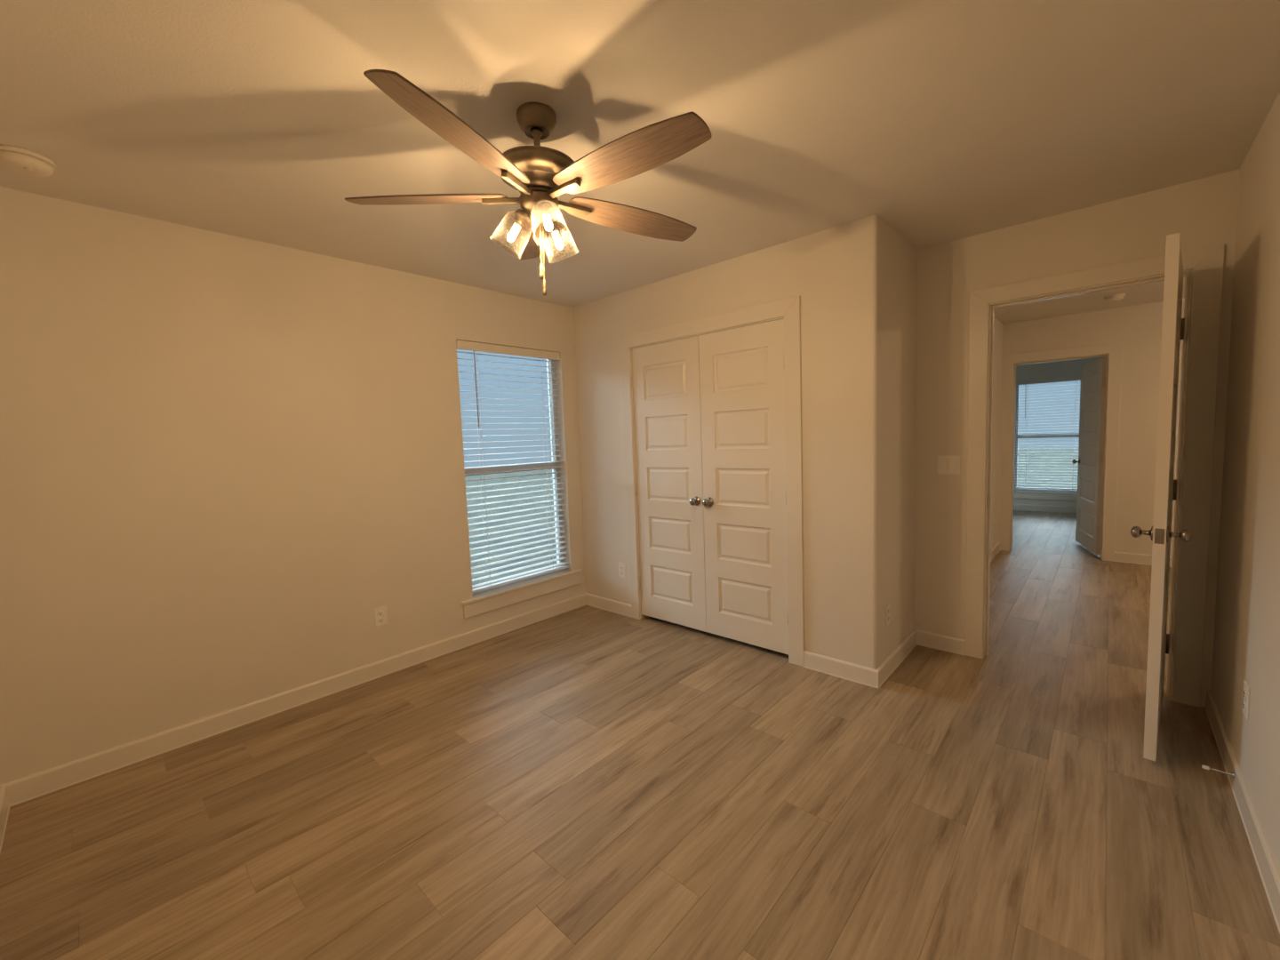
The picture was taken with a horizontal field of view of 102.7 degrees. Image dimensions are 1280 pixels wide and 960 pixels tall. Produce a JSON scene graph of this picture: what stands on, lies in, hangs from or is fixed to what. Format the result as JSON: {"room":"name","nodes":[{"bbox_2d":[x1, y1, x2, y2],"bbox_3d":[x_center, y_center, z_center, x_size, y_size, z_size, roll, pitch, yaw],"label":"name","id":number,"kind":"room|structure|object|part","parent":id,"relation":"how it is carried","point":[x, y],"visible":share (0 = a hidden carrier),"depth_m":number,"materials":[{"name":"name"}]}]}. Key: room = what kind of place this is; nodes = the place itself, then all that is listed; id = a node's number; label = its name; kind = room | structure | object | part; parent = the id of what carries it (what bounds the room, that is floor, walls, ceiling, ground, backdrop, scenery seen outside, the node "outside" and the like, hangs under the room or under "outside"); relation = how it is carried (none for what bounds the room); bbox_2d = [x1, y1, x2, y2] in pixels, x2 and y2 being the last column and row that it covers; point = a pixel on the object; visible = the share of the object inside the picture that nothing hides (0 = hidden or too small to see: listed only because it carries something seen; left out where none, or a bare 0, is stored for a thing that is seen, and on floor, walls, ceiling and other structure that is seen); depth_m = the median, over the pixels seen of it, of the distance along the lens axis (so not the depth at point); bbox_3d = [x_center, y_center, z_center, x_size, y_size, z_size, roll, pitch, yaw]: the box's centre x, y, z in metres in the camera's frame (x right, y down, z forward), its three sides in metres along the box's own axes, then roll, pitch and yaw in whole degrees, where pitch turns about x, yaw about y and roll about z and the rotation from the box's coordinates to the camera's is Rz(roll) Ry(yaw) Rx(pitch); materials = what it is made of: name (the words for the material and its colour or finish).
{"room":"empty bedroom","nodes":[
{"label":"empty bedroom","id":0,"kind":"room"},
{"bbox_2d":[0,186,586,783],"bbox_3d":[-1.352,-0.073,3.389,0.140,2.444,4.091,2,6,42],"label":"wall","id":1,"kind":"structure","parent":0,"point":[220,454],"depth_m":2.49,"materials":[{"name":"paint"}]},
{"bbox_2d":[0,592,586,806],"bbox_3d":[-1.490,1.129,3.170,0.017,0.096,3.100,2,6,42],"label":"baseboard","id":2,"kind":"structure","parent":1,"relation":"attached to","point":[28,788],"depth_m":2.60,"materials":[{"name":"paint"}]},
{"bbox_2d":[373,605,387,627],"bbox_3d":[-1.564,0.823,3.084,0.009,0.116,0.072,2,6,42],"label":"wall outlet","id":3,"kind":"object","parent":1,"relation":"attached to","point":[380,619],"visible":1,"depth_m":3.08,"materials":[{"name":"white plastic"}]},
{"bbox_2d":[460,355,582,618],"bbox_3d":[-0.927,-0.037,3.829,0.165,1.881,1.060,2,6,42],"label":"window","id":4,"kind":"structure","parent":1,"relation":"in","point":[484,601],"depth_m":3.96,"materials":[{"name":"paint"}]},
{"bbox_3d":[-0.968,-0.088,3.860,0.041,0.060,0.804,2,6,42],"label":"meeting rail","id":5,"kind":"part","parent":4,"relation":"part of","materials":[{"name":"plastic"}]},
{"bbox_2d":[456,339,568,592],"bbox_3d":[-0.917,-0.110,3.811,0.068,1.731,0.866,2,6,42],"label":"window blind","id":6,"kind":"object","parent":4,"relation":"attached to","point":[464,345],"visible":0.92,"depth_m":3.77,"materials":[{"name":"paint"}]},
{"bbox_3d":[-1.115,-0.066,3.608,0.051,1.674,0.002,2,6,42],"label":"ladder cord","id":7,"kind":"part","parent":6,"relation":"part of","materials":[{"name":"white fabric"}]},
{"bbox_3d":[-0.891,0.743,3.885,0.050,0.018,0.862,2,6,42],"label":"rail","id":8,"kind":"part","parent":6,"relation":"part of","materials":[{"name":"white plastic"}]},
{"bbox_3d":[-0.735,-0.114,4.021,0.051,1.674,0.002,2,6,42],"label":"ladder cord","id":9,"kind":"part","parent":6,"relation":"part of","materials":[{"name":"white fabric"}]},
{"bbox_3d":[-0.970,-0.099,3.861,0.055,1.761,0.880,2,6,42],"label":"frame","id":10,"kind":"part","parent":4,"relation":"part of","materials":[{"name":"plastic"}]},
{"bbox_3d":[-0.884,0.791,3.884,0.130,0.022,1.060,2,6,42],"label":"sill","id":11,"kind":"part","parent":4,"relation":"part of","materials":[{"name":"paint"}]},
{"bbox_3d":[-0.973,-0.105,3.863,0.014,1.673,0.804,2,6,42],"label":"pane","id":12,"kind":"part","parent":4,"relation":"part of","materials":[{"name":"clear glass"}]},
{"bbox_2d":[0,510,1279,959],"bbox_3d":[3.131,0.995,3.914,6.080,0.100,10.710,2,6,42],"label":"floor","id":13,"kind":"structure","parent":0,"point":[586,782],"depth_m":1.88,"materials":[{"name":"brown wood"}]},
{"bbox_2d":[0,0,1279,324],"bbox_3d":[3.056,-1.548,3.700,6.140,0.120,10.743,2,6,42],"label":"ceiling","id":14,"kind":"structure","parent":0,"point":[941,121],"depth_m":1.68,"materials":[{"name":"paint"}]},
{"bbox_2d":[0,144,56,177],"bbox_3d":[-2.177,-1.116,1.808,0.156,0.050,0.156,2,6,42],"label":"smoke detector","id":15,"kind":"object","parent":14,"relation":"attached to","point":[20,160],"visible":1,"depth_m":1.78,"materials":[{"name":"plastic"}]},
{"bbox_2d":[344,69,711,295],"bbox_3d":[-0.298,-0.919,1.685,1.209,0.562,1.244,2,6,42],"label":"ceiling fan","id":16,"kind":"object","parent":14,"relation":"hanging from","point":[540,174],"visible":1,"depth_m":1.59,"materials":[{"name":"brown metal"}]},
{"bbox_3d":[-0.716,-0.947,1.725,0.541,0.006,0.138,0,19,3],"label":"blade","id":17,"kind":"part","parent":16,"relation":"part of","materials":[{"name":"brown wood"}]},
{"bbox_3d":[-0.473,-0.909,1.353,0.138,0.006,0.541,16,11,19],"label":"blade","id":18,"kind":"part","parent":16,"relation":"part of","materials":[{"name":"brown wood"}]},
{"bbox_3d":[-0.435,-0.814,1.723,0.024,0.022,0.024,31,6,-1],"label":"light bulb","id":19,"kind":"part","parent":16,"relation":"part of","materials":[{"name":"white glass"}]},
{"bbox_3d":[-0.436,-0.982,2.069,0.138,0.006,0.541,-16,9,-13],"label":"blade","id":20,"kind":"part","parent":16,"relation":"part of","materials":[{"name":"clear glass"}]},
{"bbox_3d":[-0.339,-1.096,1.689,0.040,0.111,0.040,5,8,42],"label":"down rod","id":21,"kind":"part","parent":16,"relation":"part of","materials":[{"name":"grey metal"}]},
{"bbox_3d":[-0.340,-0.819,1.749,0.004,0.152,0.004,5,8,42],"label":"pull chain","id":22,"kind":"part","parent":16,"relation":"part of","materials":[{"name":"gold metal"}]},
{"bbox_3d":[-0.333,-0.794,1.765,0.004,0.204,0.004,5,8,42],"label":"pull chain","id":23,"kind":"part","parent":16,"relation":"part of","materials":[{"name":"gold metal"}]},
{"bbox_3d":[-0.290,-0.806,1.631,0.024,0.022,0.024,-4,-25,-27],"label":"light bulb","id":24,"kind":"part","parent":16,"relation":"part of","materials":[{"name":"white glass"}]},
{"bbox_3d":[-0.283,-0.824,1.802,0.024,0.022,0.024,3,39,32],"label":"light bulb","id":25,"kind":"part","parent":16,"relation":"part of","materials":[{"name":"white glass"}]},
{"bbox_3d":[-0.020,-0.968,1.910,0.541,0.006,0.138,-4,-6,-33],"label":"blade","id":26,"kind":"part","parent":16,"relation":"part of","materials":[{"name":"brown wood"}]},
{"bbox_3d":[-0.043,-0.922,1.468,0.541,0.006,0.138,5,-5,39],"label":"blade","id":27,"kind":"part","parent":16,"relation":"part of","materials":[{"name":"brown wood"}]},
{"bbox_2d":[1104,293,1125,302],"bbox_3d":[4.075,-1.556,4.390,0.132,0.050,0.132,2,6,42],"label":"smoke detector","id":28,"kind":"object","parent":14,"relation":"attached to","point":[1118,297],"visible":1,"depth_m":4.36,"materials":[{"name":"plastic"}]},
{"bbox_2d":[573,214,917,669],"bbox_3d":[0.610,-0.171,3.700,2.329,2.444,0.730,2,6,42],"label":"wall","id":29,"kind":"structure","parent":0,"point":[855,282],"depth_m":2.87,"materials":[{"name":"paint"}]},
{"bbox_2d":[585,592,631,617],"bbox_3d":[-0.254,1.006,4.121,0.521,0.096,0.017,2,6,42],"label":"baseboard","id":30,"kind":"structure","parent":29,"relation":"attached to","point":[618,607],"depth_m":4.11,"materials":[{"name":"paint"}]},
{"bbox_2d":[618,562,625,577],"bbox_3d":[-0.140,0.703,3.987,0.072,0.116,0.009,2,6,42],"label":"wall outlet","id":31,"kind":"object","parent":29,"relation":"attached to","point":[621,566],"visible":1,"depth_m":3.98,"materials":[{"name":"white plastic"}]},
{"bbox_2d":[631,336,706,631],"bbox_3d":[0.184,0.042,3.608,0.607,1.987,0.098,2,6,42],"label":"door","id":32,"kind":"structure","parent":29,"relation":"in","point":[665,380],"depth_m":3.60,"materials":[{"name":"paint"}]},
{"bbox_3d":[0.363,0.145,3.431,0.064,0.064,0.063,2,6,42],"label":"knob","id":33,"kind":"part","parent":32,"relation":"part of","materials":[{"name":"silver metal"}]},
{"bbox_2d":[620,296,804,666],"bbox_3d":[0.454,0.014,3.438,1.392,2.129,0.136,2,6,42],"label":"door frame","id":34,"kind":"structure","parent":29,"relation":"attached to","point":[789,309],"depth_m":3.01,"materials":[{"name":"paint"}]},
{"bbox_2d":[698,318,788,654],"bbox_3d":[0.635,0.058,3.195,0.611,1.987,0.098,2,6,42],"label":"door","id":35,"kind":"structure","parent":29,"relation":"in","point":[742,369],"depth_m":3.19,"materials":[{"name":"paint"}]},
{"bbox_3d":[0.442,0.148,3.359,0.064,0.064,0.063,2,6,42],"label":"knob","id":36,"kind":"part","parent":35,"relation":"part of","materials":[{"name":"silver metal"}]},
{"bbox_2d":[803,650,879,688],"bbox_3d":[1.117,1.056,2.865,0.416,0.096,0.017,2,6,42],"label":"baseboard","id":37,"kind":"structure","parent":29,"relation":"attached to","point":[866,676],"depth_m":2.85,"materials":[{"name":"paint"}]},
{"bbox_2d":[885,602,889,626],"bbox_3d":[1.380,0.750,2.845,0.009,0.116,0.072,2,6,42],"label":"wall outlet","id":38,"kind":"object","parent":29,"relation":"attached to","point":[887,607],"visible":1,"depth_m":2.83,"materials":[{"name":"white plastic"}]},
{"bbox_2d":[876,629,916,687],"bbox_3d":[1.519,1.030,3.002,0.017,0.096,0.730,2,6,42],"label":"baseboard","id":39,"kind":"structure","parent":29,"relation":"attached to","point":[885,669],"depth_m":2.96,"materials":[{"name":"paint"}]},
{"bbox_2d":[990,317,1003,550],"bbox_3d":[2.823,-0.314,4.450,0.120,2.444,3.140,2,6,42],"label":"wall","id":40,"kind":"structure","parent":0,"point":[998,325],"depth_m":5.34,"materials":[{"name":"paint"}]},
{"bbox_2d":[990,541,999,561],"bbox_3d":[2.917,0.858,4.499,0.017,0.096,3.140,2,6,42],"label":"baseboard","id":41,"kind":"structure","parent":40,"relation":"attached to","point":[996,549],"depth_m":5.38,"materials":[{"name":"paint"}]},
{"bbox_2d":[1013,356,1105,506],"bbox_3d":[6.400,-0.729,7.948,3.740,2.444,0.140,2,6,42],"label":"wall","id":42,"kind":"structure","parent":0,"point":[1068,368],"depth_m":7.89,"materials":[{"name":"paint"}]},
{"bbox_2d":[1013,504,1076,512],"bbox_3d":[6.390,0.447,7.985,3.500,0.096,0.017,2,6,42],"label":"baseboard","id":43,"kind":"structure","parent":42,"relation":"attached to","point":[1016,507],"depth_m":8.02,"materials":[{"name":"paint"}]},
{"bbox_2d":[1013,384,1079,501],"bbox_3d":[6.381,-0.630,7.953,1.080,1.873,0.165,2,6,42],"label":"window","id":44,"kind":"structure","parent":42,"relation":"in","point":[1055,495],"depth_m":8.10,"materials":[{"name":"paint"}]},
{"bbox_3d":[6.399,0.196,8.007,1.080,0.022,0.130,2,6,42],"label":"sill","id":45,"kind":"part","parent":44,"relation":"part of","materials":[{"name":"paint"}]},
{"bbox_2d":[1014,376,1080,491],"bbox_3d":[6.366,-0.697,7.934,0.886,1.732,0.068,2,6,42],"label":"window blind","id":46,"kind":"object","parent":44,"relation":"attached to","point":[1078,378],"visible":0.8,"depth_m":7.95,"materials":[{"name":"paint"}]},
{"bbox_3d":[6.157,-0.686,8.139,0.002,1.675,0.051,2,6,42],"label":"ladder cord","id":47,"kind":"part","parent":46,"relation":"part of","materials":[{"name":"white fabric"}]},
{"bbox_3d":[6.404,0.156,8.009,0.882,0.018,0.050,2,6,42],"label":"rail","id":48,"kind":"part","parent":46,"relation":"part of","materials":[{"name":"white plastic"}]},
{"bbox_3d":[6.582,-0.670,7.751,0.002,1.675,0.051,2,6,42],"label":"ladder cord","id":49,"kind":"part","parent":46,"relation":"part of","materials":[{"name":"white fabric"}]},
{"bbox_3d":[6.413,-0.695,7.986,0.824,0.060,0.041,2,6,42],"label":"meeting rail","id":50,"kind":"part","parent":44,"relation":"part of","materials":[{"name":"plastic"}]},
{"bbox_2d":[914,168,1239,707],"bbox_3d":[1.418,-0.187,3.535,3.742,2.444,0.120,2,6,42],"label":"wall","id":51,"kind":"structure","parent":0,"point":[1204,211],"depth_m":2.87,"materials":[{"name":"paint"}]},
{"bbox_2d":[916,629,964,655],"bbox_3d":[1.861,1.004,3.171,0.264,0.096,0.017,2,6,42],"label":"baseboard","id":52,"kind":"structure","parent":51,"relation":"attached to","point":[945,643],"depth_m":3.16,"materials":[{"name":"paint"}]},
{"bbox_2d":[937,455,959,474],"bbox_3d":[1.847,-0.090,3.060,0.118,0.116,0.014,2,6,42],"label":"light switch","id":53,"kind":"object","parent":51,"relation":"attached to","point":[947,464],"visible":1,"depth_m":3.06,"materials":[{"name":"white plastic"}]},
{"bbox_2d":[964,243,1224,707],"bbox_3d":[2.315,-0.001,2.720,0.962,2.136,0.136,2,6,42],"label":"door frame","id":54,"kind":"structure","parent":51,"relation":"attached to","point":[1203,268],"depth_m":2.45,"materials":[{"name":"paint"}]},
{"bbox_2d":[1130,232,1191,760],"bbox_3d":[2.259,0.073,2.200,0.812,1.998,0.166,-6,6,-42],"label":"door","id":55,"kind":"structure","parent":51,"relation":"in","point":[1160,533],"depth_m":1.95,"materials":[{"name":"paint"}]},
{"bbox_3d":[1.984,0.207,2.020,0.062,0.062,0.066,-6,6,-42],"label":"knob","id":56,"kind":"part","parent":55,"relation":"part of","materials":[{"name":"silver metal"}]},
{"bbox_3d":[2.247,0.074,2.190,0.762,1.998,0.035,-6,6,-43],"label":"panel","id":57,"kind":"part","parent":55,"relation":"part of","materials":[{"name":"paint"}]},
{"bbox_3d":[2.052,0.210,1.947,0.062,0.062,0.066,-6,6,-42],"label":"knob","id":58,"kind":"part","parent":55,"relation":"part of","materials":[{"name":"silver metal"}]},
{"bbox_2d":[1002,297,1184,556],"bbox_3d":[4.671,-0.423,4.961,5.400,2.444,0.120,2,6,42],"label":"wall","id":59,"kind":"structure","parent":0,"point":[1139,327],"depth_m":4.87,"materials":[{"name":"paint"}]},
{"bbox_2d":[999,342,1122,561],"bbox_3d":[4.308,-0.272,5.301,0.950,2.114,0.136,2,6,42],"label":"door frame","id":60,"kind":"structure","parent":59,"relation":"attached to","point":[1113,352],"depth_m":5.07,"materials":[{"name":"paint"}]},
{"bbox_2d":[1072,356,1106,554],"bbox_3d":[4.787,-0.261,5.436,0.161,1.975,0.741,0,5,28],"label":"door","id":61,"kind":"structure","parent":59,"relation":"in","point":[1092,388],"depth_m":5.37,"materials":[{"name":"paint"}]},
{"bbox_3d":[4.891,-0.206,5.737,0.063,0.064,0.064,0,5,28],"label":"knob","id":62,"kind":"part","parent":61,"relation":"part of","materials":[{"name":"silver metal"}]},
{"bbox_2d":[1114,552,1172,567],"bbox_3d":[5.605,0.786,4.147,2.578,0.096,0.017,2,6,42],"label":"baseboard","id":63,"kind":"structure","parent":59,"relation":"attached to","point":[1119,556],"depth_m":4.92,"materials":[{"name":"paint"}]},
{"bbox_2d":[1211,91,1279,871],"bbox_3d":[1.366,0.034,0.819,0.140,2.444,3.971,2,6,42],"label":"wall","id":64,"kind":"structure","parent":0,"point":[1246,644],"depth_m":1.82,"materials":[{"name":"paint"}]},
{"bbox_2d":[1201,765,1234,778],"bbox_3d":[2.150,1.082,1.902,0.080,0.022,0.022,2,6,42],"label":"door stop","id":65,"kind":"object","parent":64,"relation":"attached to","point":[1205,767],"visible":1,"depth_m":1.90,"materials":[{"name":"metal"}]},
{"bbox_3d":[2.155,1.082,1.897,0.066,0.022,0.022,2,6,42],"label":"rod","id":66,"kind":"part","parent":65,"relation":"part of","materials":[{"name":"metal"}]},
{"bbox_2d":[1205,688,1279,934],"bbox_3d":[1.403,1.195,1.023,0.017,0.096,3.817,2,6,42],"label":"baseboard","id":67,"kind":"structure","parent":64,"relation":"attached to","point":[1267,865],"depth_m":1.70,"materials":[{"name":"paint"}]},
{"bbox_2d":[1242,680,1250,719],"bbox_3d":[2.147,0.780,1.813,0.009,0.116,0.072,2,6,42],"label":"wall outlet","id":68,"kind":"object","parent":64,"relation":"attached to","point":[1246,689],"visible":1,"depth_m":1.80,"materials":[{"name":"white plastic"}]},
{"bbox_3d":[-1.306,0.144,0.678,3.882,2.444,0.140,2,6,42],"label":"wall","id":69,"kind":"structure","parent":0,"visible":0},
{"bbox_2d":[0,784,10,855],"bbox_3d":[-1.209,1.307,0.830,3.574,0.096,0.017,2,6,42],"label":"baseboard","id":70,"kind":"structure","parent":69,"relation":"attached to","point":[4,807],"depth_m":1.95,"materials":[{"name":"paint"}]},
{"label":"outside","id":71,"kind":"structure","parent":0,"visible":0},
{"bbox_2d":[464,448,1078,585],"bbox_3d":[5.151,1.129,5.992,66.000,0.350,70.000,2,6,42],"label":"lawn","id":72,"kind":"structure","parent":71,"point":[1033,469],"depth_m":13.60,"materials":[{"name":"green plant"}]}
]}

